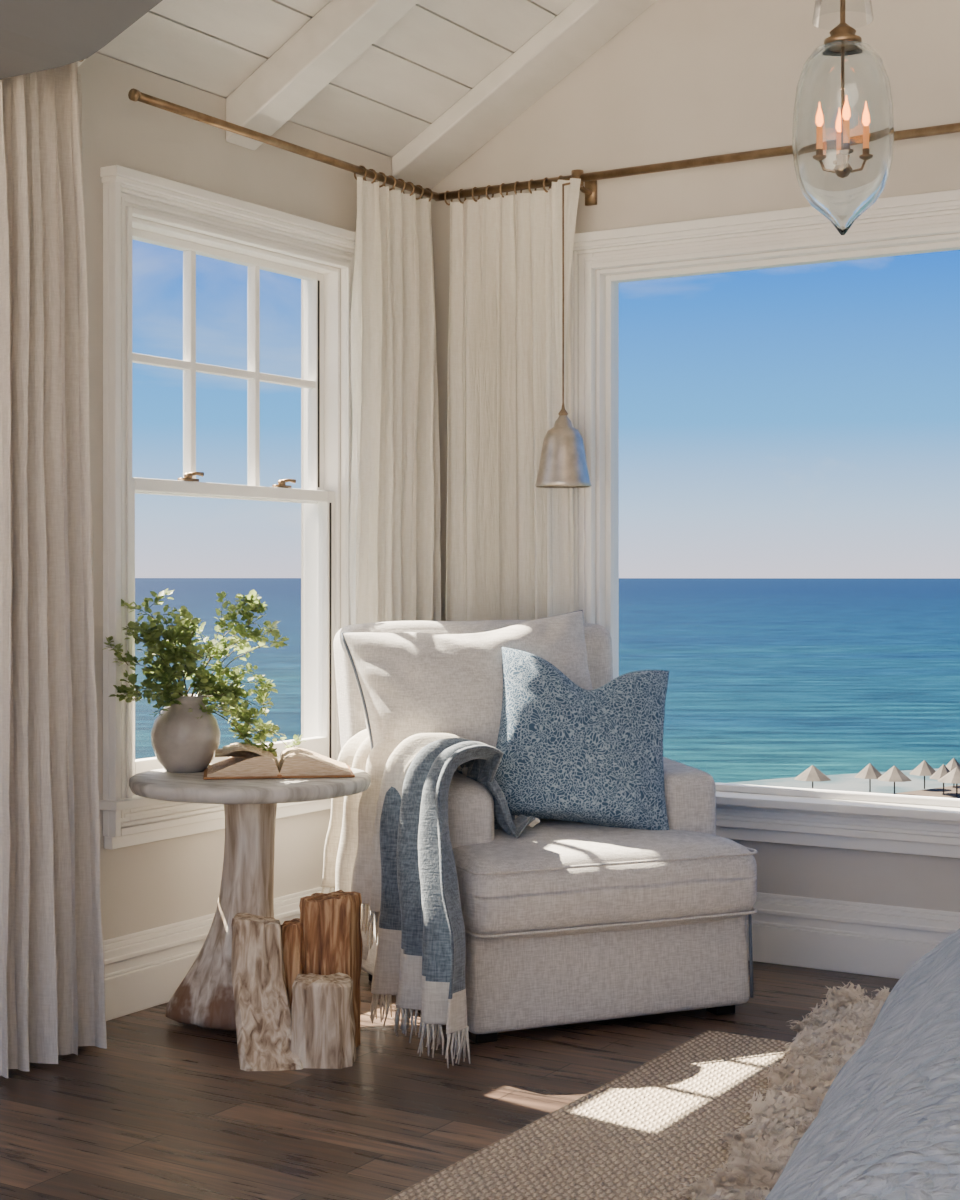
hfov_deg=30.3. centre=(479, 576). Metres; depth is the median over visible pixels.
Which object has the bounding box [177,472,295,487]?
sash lock
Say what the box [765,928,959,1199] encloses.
bed
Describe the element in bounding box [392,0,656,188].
ceiling beam
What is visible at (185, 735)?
potted plant
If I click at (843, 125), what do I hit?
pendant lamp
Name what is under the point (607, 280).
window
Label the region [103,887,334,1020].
baseboard
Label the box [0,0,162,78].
soffit
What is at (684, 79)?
wall
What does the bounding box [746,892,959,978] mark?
baseboard
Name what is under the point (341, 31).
ceiling beam
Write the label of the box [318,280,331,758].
weatherstrip
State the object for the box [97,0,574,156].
ceiling
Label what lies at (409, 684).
pillow
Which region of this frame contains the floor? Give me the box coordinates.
[0,961,898,1199]
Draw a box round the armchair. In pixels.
[333,610,757,1043]
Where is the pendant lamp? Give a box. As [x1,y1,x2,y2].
[792,0,893,234]
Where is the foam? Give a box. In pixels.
[731,768,959,793]
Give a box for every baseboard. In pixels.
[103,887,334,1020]
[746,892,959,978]
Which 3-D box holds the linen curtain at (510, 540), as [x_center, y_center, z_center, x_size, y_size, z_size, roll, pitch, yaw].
[0.102,-0.045,5.913,0.486,2.460,0.118,0,0,32]
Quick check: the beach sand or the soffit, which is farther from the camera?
the beach sand
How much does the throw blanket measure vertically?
0.768 m
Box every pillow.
[343,611,591,771]
[494,647,668,829]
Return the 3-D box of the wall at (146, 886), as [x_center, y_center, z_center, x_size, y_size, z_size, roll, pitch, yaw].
[-1.867,-0.110,3.603,0.160,2.620,6.200,0,0,32]
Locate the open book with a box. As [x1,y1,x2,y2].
[203,743,354,779]
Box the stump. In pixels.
[231,890,362,1070]
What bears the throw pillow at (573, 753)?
on the armchair
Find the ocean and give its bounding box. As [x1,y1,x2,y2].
[135,578,959,782]
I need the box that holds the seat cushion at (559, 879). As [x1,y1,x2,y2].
[453,818,756,939]
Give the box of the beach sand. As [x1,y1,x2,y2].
[893,785,959,798]
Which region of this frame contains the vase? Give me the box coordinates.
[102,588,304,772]
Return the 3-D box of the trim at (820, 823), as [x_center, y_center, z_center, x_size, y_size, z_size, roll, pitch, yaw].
[1.660,-0.152,5.028,3.245,1.955,0.075,0,0,32]
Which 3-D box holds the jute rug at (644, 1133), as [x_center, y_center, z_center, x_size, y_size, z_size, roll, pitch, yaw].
[0.354,1.194,3.225,1.080,0.011,2.685,0,0,32]
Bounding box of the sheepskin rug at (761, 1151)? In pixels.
[676,982,889,1199]
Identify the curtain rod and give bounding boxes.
[128,88,959,487]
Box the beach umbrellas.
[794,758,959,796]
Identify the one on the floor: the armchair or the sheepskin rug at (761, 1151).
the armchair
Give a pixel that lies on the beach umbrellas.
(950, 773)
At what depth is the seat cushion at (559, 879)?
4.66 m
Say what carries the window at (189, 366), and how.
in the wall at (146, 886)
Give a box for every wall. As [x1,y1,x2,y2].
[78,52,429,940]
[430,0,959,911]
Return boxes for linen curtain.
[0,62,106,1077]
[349,177,440,624]
[446,189,573,620]
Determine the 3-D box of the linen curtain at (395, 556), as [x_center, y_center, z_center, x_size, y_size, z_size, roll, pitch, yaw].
[-0.292,-0.045,5.821,0.119,2.460,0.493,0,0,32]
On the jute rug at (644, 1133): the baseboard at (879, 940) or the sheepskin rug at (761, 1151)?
the sheepskin rug at (761, 1151)
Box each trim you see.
[99,165,355,849]
[569,189,959,857]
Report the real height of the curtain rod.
1.035 m
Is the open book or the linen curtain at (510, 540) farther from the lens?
the linen curtain at (510, 540)
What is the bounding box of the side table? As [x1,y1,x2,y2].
[129,764,370,1030]
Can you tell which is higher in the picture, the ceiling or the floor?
the ceiling
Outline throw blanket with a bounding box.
[321,729,539,1067]
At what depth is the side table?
4.71 m
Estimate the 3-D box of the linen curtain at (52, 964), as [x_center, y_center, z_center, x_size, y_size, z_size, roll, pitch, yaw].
[-1.081,-0.056,4.397,0.185,2.488,0.483,0,0,32]
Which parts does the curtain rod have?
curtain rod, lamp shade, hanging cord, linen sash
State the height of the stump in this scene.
0.394 m
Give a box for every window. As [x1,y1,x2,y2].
[132,217,339,795]
[596,233,959,809]
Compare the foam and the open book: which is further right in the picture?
the foam
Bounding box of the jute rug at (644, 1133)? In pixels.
[386,1030,792,1199]
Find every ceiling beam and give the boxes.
[226,0,419,149]
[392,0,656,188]
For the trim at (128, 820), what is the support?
attached to the wall at (146, 886)

